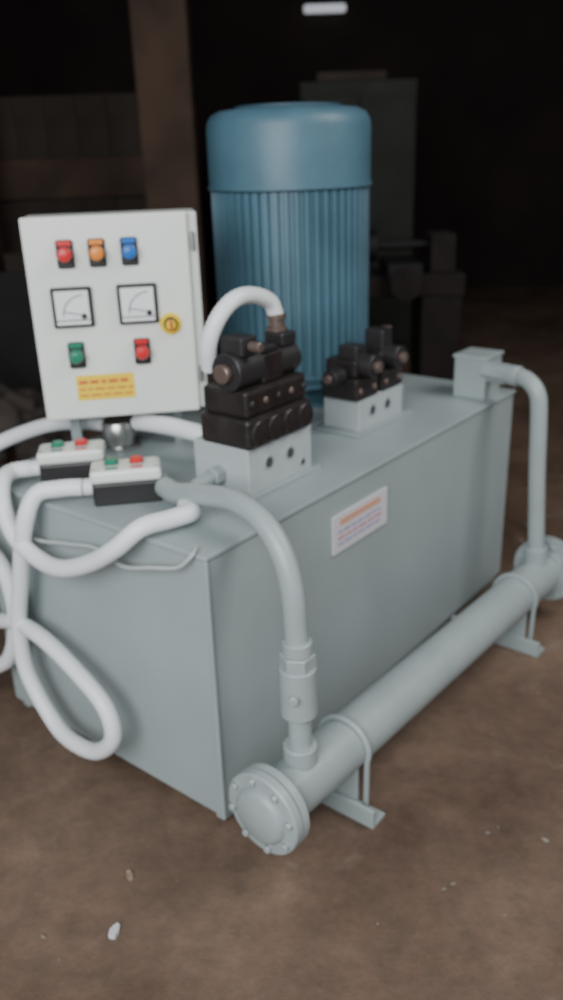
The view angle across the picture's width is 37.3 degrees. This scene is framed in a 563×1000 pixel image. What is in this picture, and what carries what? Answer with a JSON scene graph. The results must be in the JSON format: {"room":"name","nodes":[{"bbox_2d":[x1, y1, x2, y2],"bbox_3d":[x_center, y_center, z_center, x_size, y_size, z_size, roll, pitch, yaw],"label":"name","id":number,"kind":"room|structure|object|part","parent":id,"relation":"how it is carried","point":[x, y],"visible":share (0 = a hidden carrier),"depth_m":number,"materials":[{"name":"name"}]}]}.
{"room":"factory floor","nodes":[
{"label":"factory floor","id":0,"kind":"room"},
{"bbox_2d":[0,286,562,999],"bbox_3d":[0.492,-0.240,4.778,18.000,0.001,18.000,-2,22,0],"label":"floor","id":1,"kind":"structure","parent":0,"point":[239,921],"depth_m":2.08,"materials":[{"name":"brown concrete"}]},
{"bbox_2d":[0,97,27,253],"bbox_3d":[-2.175,-2.156,6.878,0.238,2.100,0.030,-2,22,0],"label":"board","id":2,"kind":"object","parent":1,"relation":"on","point":[11,211],"visible":0.35,"depth_m":6.75,"materials":[{"name":"brown wood"}]},
{"bbox_2d":[0,235,42,391],"bbox_3d":[-1.670,-1.447,6.223,0.910,1.260,0.170,-2,22,0],"label":"sheets","id":3,"kind":"object","parent":1,"relation":"on","point":[18,347],"visible":0.17,"depth_m":6.20,"materials":[{"name":"metal"}]},
{"bbox_2d":[12,96,57,214],"bbox_3d":[-1.935,-2.158,6.864,0.238,2.100,0.030,-2,22,0],"label":"board","id":4,"kind":"object","parent":1,"relation":"on","point":[29,111],"visible":0.44,"depth_m":6.55,"materials":[{"name":"brown wood"}]},
{"bbox_2d":[0,155,144,200],"bbox_3d":[-1.709,-2.570,6.662,1.750,0.300,0.051,-2,22,0],"label":"horizontal beam","id":5,"kind":"structure","parent":4,"relation":"attached to","point":[112,176],"depth_m":6.64,"materials":[{"name":"brown wood"}]},
{"bbox_2d":[0,384,84,462],"bbox_3d":[-1.956,-0.560,5.000,1.400,0.576,1.398,-2,22,0],"label":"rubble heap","id":6,"kind":"object","parent":1,"relation":"on","point":[18,407],"visible":0.52,"depth_m":4.95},
{"bbox_2d":[43,95,86,213],"bbox_3d":[-1.695,-2.167,6.864,0.238,2.100,0.030,-2,22,0],"label":"board","id":7,"kind":"object","parent":1,"relation":"on","point":[60,111],"visible":0.44,"depth_m":6.55,"materials":[{"name":"brown wood"}]},
{"bbox_2d":[74,94,116,212],"bbox_3d":[-1.455,-2.175,6.866,0.238,2.100,0.030,-2,22,0],"label":"board","id":8,"kind":"object","parent":1,"relation":"on","point":[91,109],"visible":0.44,"depth_m":6.55,"materials":[{"name":"brown wood"}]},
{"bbox_2d":[108,922,119,938],"bbox_3d":[-0.379,0.978,1.895,0.020,0.012,0.040,2,23,9],"label":"paper scrap","id":9,"kind":"object","parent":1,"relation":"on","point":[114,930],"visible":1,"depth_m":1.89,"materials":[{"name":"grey paper"}]},
{"bbox_2d":[105,93,145,210],"bbox_3d":[-1.215,-2.189,6.880,0.238,2.100,0.030,-2,22,0],"label":"board","id":10,"kind":"object","parent":1,"relation":"on","point":[122,112],"visible":0.36,"depth_m":6.57,"materials":[{"name":"brown wood"}]},
{"bbox_2d":[126,870,132,880],"bbox_3d":[-0.372,0.918,2.040,0.017,0.011,0.028,-12,24,-22],"label":"scrap","id":11,"kind":"object","parent":1,"relation":"on","point":[129,875],"visible":1,"depth_m":2.04,"materials":[{"name":"brown paper"}]},
{"bbox_2d":[136,94,146,209],"bbox_3d":[-0.975,-2.193,6.870,0.238,2.100,0.030,-2,22,0],"label":"board","id":12,"kind":"object","parent":1,"relation":"on","point":[136,94],"visible":0.02,"depth_m":6.56,"materials":[{"name":"brown wood"}]},
{"bbox_2d":[207,373,214,383],"bbox_3d":[-0.713,-0.965,6.301,0.420,0.250,0.350,-2,22,0],"label":"base","id":13,"kind":"object","parent":1,"relation":"on","point":[210,379],"visible":0.02,"depth_m":6.14,"materials":[{"name":"black metal"}]},
{"bbox_2d":[128,0,208,326],"bbox_3d":[-0.787,-3.112,5.412,0.360,4.900,0.250,-2,22,0],"label":"post","id":14,"kind":"object","parent":13,"relation":"on","point":[160,29],"visible":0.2,"depth_m":5.50,"materials":[{"name":"brown wood"}]},
{"bbox_2d":[0,373,515,819],"bbox_3d":[0.002,0.093,2.848,0.902,0.892,1.673,15,28,35],"label":"tank","id":15,"kind":"object","parent":1,"relation":"on","point":[187,658],"depth_m":2.29,"materials":[{"name":"grey metal"}]},
{"bbox_2d":[0,417,105,672],"bbox_3d":[-0.727,0.172,2.603,0.338,0.817,0.576,15,28,35],"label":"conduit","id":16,"kind":"object","parent":15,"relation":"attached to","point":[18,434],"visible":0.65,"depth_m":2.50,"materials":[{"name":"white plastic"}]},
{"bbox_2d":[0,478,121,759],"bbox_3d":[-0.708,0.289,2.353,0.835,0.778,0.196,15,28,35],"label":"conduit","id":17,"kind":"object","parent":15,"relation":"attached to","point":[22,628],"visible":0.99,"depth_m":2.22,"materials":[{"name":"white plastic"}]},
{"bbox_2d":[31,438,109,482],"bbox_3d":[-0.586,-0.111,2.319,0.216,0.112,0.098,-5,23,-8],"label":"station","id":18,"kind":"object","parent":15,"relation":"on","point":[59,459],"visible":0.9,"depth_m":2.28,"materials":[{"name":"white plastic"}]},
{"bbox_2d":[0,460,200,577],"bbox_3d":[-0.506,0.073,2.125,0.653,0.216,0.245,11,26,28],"label":"conduit","id":19,"kind":"object","parent":15,"relation":"attached to","point":[186,511],"visible":0.94,"depth_m":2.01,"materials":[{"name":"white plastic"}]},
{"bbox_2d":[15,516,198,569],"bbox_3d":[-0.490,0.089,2.099,0.759,0.119,0.060,15,28,35],"label":"cable","id":20,"kind":"object","parent":15,"relation":"attached to","point":[189,558],"visible":0.73,"depth_m":1.99,"materials":[{"name":"grey plastic"}]},
{"bbox_2d":[19,208,206,441],"bbox_3d":[-0.460,-0.466,2.410,0.468,0.689,0.213,-5,23,-8],"label":"control panel","id":21,"kind":"object","parent":15,"relation":"on","point":[116,299],"visible":0.96,"depth_m":2.31,"materials":[{"name":"grey metal"}]},
{"bbox_3d":[-0.573,-0.528,2.287,0.110,0.110,0.014,-5,23,-8],"label":"meter frame","id":22,"kind":"part","parent":21,"relation":"part of","materials":[{"name":"black plastic"}]},
{"bbox_3d":[-0.624,-0.216,2.539,0.030,0.139,0.030,-5,23,-8],"label":"stand leg","id":23,"kind":"part","parent":21,"relation":"part of","materials":[{"name":"grey paint"}]},
{"bbox_3d":[-0.398,-0.544,2.311,0.110,0.110,0.014,-5,23,-8],"label":"meter frame","id":24,"kind":"part","parent":21,"relation":"part of","materials":[{"name":"black plastic"}]},
{"bbox_3d":[-0.312,-0.497,2.350,0.062,0.062,0.006,-5,23,-8],"label":"selector plate","id":25,"kind":"part","parent":21,"relation":"part of","materials":[{"name":"yellow plastic"}]},
{"bbox_3d":[-0.309,-0.489,2.330,0.028,0.028,0.019,-5,23,-8],"label":"selector knob","id":26,"kind":"part","parent":21,"relation":"part of","materials":[{"name":"yellow"}]},
{"bbox_3d":[-0.324,-0.250,2.597,0.025,0.139,0.025,-5,23,-8],"label":"stand leg","id":27,"kind":"part","parent":21,"relation":"part of","materials":[{"name":"grey paint"}]},
{"bbox_3d":[-0.499,-0.206,2.567,0.116,0.092,0.116,15,28,35],"label":"filler breather cap","id":28,"kind":"part","parent":15,"relation":"part of","materials":[{"name":"silver metal"}]},
{"bbox_2d":[82,455,166,506],"bbox_3d":[-0.408,-0.057,2.172,0.216,0.112,0.098,-5,23,-8],"label":"station","id":29,"kind":"object","parent":15,"relation":"on","point":[112,481],"visible":0.94,"depth_m":2.14,"materials":[{"name":"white plastic"}]},
{"bbox_2d":[131,414,201,440],"bbox_3d":[-0.279,-0.194,2.455,0.380,0.101,0.109,7,24,20],"label":"conduit","id":30,"kind":"object","parent":15,"relation":"on","point":[186,430],"visible":0.6,"depth_m":2.44,"materials":[{"name":"white plastic"}]},
{"bbox_2d":[188,425,320,499],"bbox_3d":[-0.100,-0.113,2.252,0.222,0.135,0.402,15,28,35],"label":"block","id":31,"kind":"object","parent":15,"relation":"on","point":[261,471],"visible":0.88,"depth_m":2.18,"materials":[{"name":"grey paint"}]},
{"bbox_3d":[-0.076,-0.067,2.302,0.222,0.010,0.330,15,28,35],"label":"plate","id":32,"kind":"part","parent":31,"relation":"part of","materials":[{"name":"grey paint"}]},
{"bbox_2d":[201,312,312,450],"bbox_3d":[-0.069,-0.316,2.164,0.180,0.305,0.295,15,28,35],"label":"bank","id":33,"kind":"object","parent":31,"relation":"on","point":[256,398],"visible":0.98,"depth_m":2.11,"materials":[{"name":"black metal"}]},
{"bbox_2d":[200,286,283,372],"bbox_3d":[-0.092,-0.436,2.103,0.269,0.201,0.081,-18,27,-34],"label":"conduit","id":34,"kind":"object","parent":33,"relation":"attached to","point":[215,323],"visible":0.97,"depth_m":2.04,"materials":[{"name":"white plastic"}]},
{"bbox_3d":[-0.009,-0.228,2.716,0.901,0.014,1.672,15,28,35],"label":"tank lid","id":35,"kind":"part","parent":15,"relation":"part of","materials":[{"name":"grey paint"}]},
{"bbox_2d":[206,102,371,407],"bbox_3d":[0.035,-0.824,2.850,0.540,0.950,0.540,15,28,35],"label":"motor","id":36,"kind":"object","parent":15,"relation":"on","point":[289,182],"visible":0.74,"depth_m":2.60,"materials":[{"name":"blue paint"}]},
{"bbox_3d":[0.037,-0.768,2.873,0.524,0.570,0.524,15,28,35],"label":"finned frame","id":37,"kind":"part","parent":36,"relation":"part of","materials":[{"name":"blue paint"}]},
{"bbox_3d":[0.069,-0.382,3.045,0.535,0.017,0.580,15,28,35],"label":"pump mount plate","id":38,"kind":"part","parent":15,"relation":"part of","materials":[{"name":"grey paint"}]},
{"bbox_3d":[0.342,0.559,2.765,0.030,0.035,1.632,15,28,35],"label":"skid rail","id":39,"kind":"part","parent":15,"relation":"part of","materials":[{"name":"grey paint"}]},
{"bbox_2d":[332,487,386,555],"bbox_3d":[0.224,0.057,2.362,0.008,0.112,0.275,15,28,35],"label":"warning label","id":40,"kind":"object","parent":15,"relation":"attached to","point":[362,518],"visible":1,"depth_m":2.35,"materials":[{"name":"grey paper"}]},
{"bbox_2d":[316,383,411,438],"bbox_3d":[0.275,-0.311,2.734,0.160,0.108,0.340,15,28,35],"label":"block","id":41,"kind":"object","parent":15,"relation":"on","point":[351,419],"visible":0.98,"depth_m":2.66,"materials":[{"name":"grey paint"}]},
{"bbox_3d":[0.276,-0.264,2.753,0.160,0.008,0.340,15,28,35],"label":"plate","id":42,"kind":"part","parent":41,"relation":"part of","materials":[{"name":"grey paint"}]},
{"bbox_2d":[322,325,407,401],"bbox_3d":[0.256,-0.428,2.628,0.183,0.190,0.350,15,28,35],"label":"bank","id":43,"kind":"object","parent":41,"relation":"on","point":[359,371],"visible":1,"depth_m":2.59,"materials":[{"name":"black metal"}]},
{"bbox_3d":[0.164,-0.376,2.550,0.052,0.052,0.060,15,28,35],"label":"knob","id":44,"kind":"part","parent":43,"relation":"part of","materials":[{"name":"black plastic"}]},
{"bbox_3d":[0.216,-0.365,2.638,0.135,0.070,0.125,15,28,35],"label":"valve plate","id":45,"kind":"part","parent":43,"relation":"part of","materials":[{"name":"black metal"}]},
{"bbox_3d":[0.309,-0.413,2.746,0.135,0.070,0.125,15,28,35],"label":"valve plate","id":46,"kind":"part","parent":43,"relation":"part of","materials":[{"name":"black metal"}]},
{"bbox_2d":[34,481,562,960],"bbox_3d":[0.185,0.446,3.141,4.396,0.009,4.699,15,28,35],"label":"debris","id":47,"kind":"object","parent":1,"relation":"on","point":[544,839],"depth_m":2.10,"materials":[{"name":"stone"}]},
{"bbox_2d":[297,70,417,352],"bbox_3d":[0.586,-2.187,6.647,0.850,2.160,0.660,-2,22,0],"label":"tall cabinet","id":48,"kind":"object","parent":1,"relation":"on","point":[390,105],"visible":0.44,"depth_m":6.18,"materials":[{"name":"metal"}]},
{"bbox_3d":[0.379,-2.091,6.381,0.400,1.800,0.020,-2,22,0],"label":"door","id":49,"kind":"part","parent":48,"relation":"part of","materials":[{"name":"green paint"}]},
{"bbox_2d":[314,70,386,81],"bbox_3d":[0.503,-3.147,6.227,0.500,0.060,0.500,-2,22,0],"label":"tray","id":50,"kind":"object","parent":48,"relation":"on","point":[369,75],"depth_m":6.00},
{"bbox_3d":[0.799,-2.105,6.381,0.400,1.800,0.020,-2,22,0],"label":"door","id":51,"kind":"part","parent":48,"relation":"part of","materials":[{"name":"green paint"}]},
{"bbox_2d":[229,536,562,854],"bbox_3d":[0.453,0.520,2.547,0.341,0.306,1.668,15,28,35],"label":"heat exchanger","id":52,"kind":"object","parent":1,"relation":"on","point":[272,806],"visible":0.88,"depth_m":2.22,"materials":[{"name":"grey paint"}]},
{"bbox_2d":[155,477,317,769],"bbox_3d":[-0.112,0.270,2.066,0.100,0.648,0.544,-19,28,-35],"label":"pipe","id":53,"kind":"object","parent":52,"relation":"on","point":[297,667],"visible":0.97,"depth_m":1.90,"materials":[{"name":"grey paint"}]},
{"bbox_3d":[0.027,0.458,1.902,0.024,0.024,0.018,31,22,-8],"label":"union stem","id":54,"kind":"part","parent":53,"relation":"part of","materials":[{"name":"grey paint"}]},
{"bbox_2d":[453,347,547,565],"bbox_3d":[0.806,-0.161,2.992,0.160,0.704,0.437,-21,29,-38],"label":"pipe","id":55,"kind":"object","parent":52,"relation":"on","point":[479,373],"visible":1,"depth_m":2.88,"materials":[{"name":"grey metal"}]},
{"bbox_2d":[369,229,465,380],"bbox_3d":[0.679,-1.220,5.495,1.000,1.250,0.530,-2,22,0],"label":"machinery","id":56,"kind":"object","parent":1,"relation":"on","point":[435,290],"visible":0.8,"depth_m":5.35,"materials":[{"name":"metal"}]},
{"bbox_3d":[-2.237,-1.043,6.680,0.360,0.200,0.320,-2,22,0],"label":"base","id":57,"kind":"object","parent":1,"relation":"on","visible":0},
{"bbox_2d":[0,226,5,359],"bbox_3d":[-2.311,-3.213,5.781,0.260,4.900,0.220,-2,22,0],"label":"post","id":58,"kind":"object","parent":57,"relation":"on","point":[2,263],"visible":0.02,"depth_m":6.37,"materials":[{"name":"brown wood"}]},
{"bbox_2d":[0,0,562,297],"bbox_3d":[0.832,-4.936,9.550,12.000,5.000,0.201,-2,22,0],"label":"wall","id":59,"kind":"structure","parent":0,"point":[488,73],"depth_m":9.47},
{"bbox_2d":[302,0,346,13],"bbox_3d":[0.475,-5.435,9.177,0.500,0.130,0.100,-2,22,0],"label":"fitting","id":60,"kind":"object","parent":59,"relation":"attached to","point":[310,6],"visible":1,"depth_m":9.15,"materials":[{"name":"metal"}]}
]}

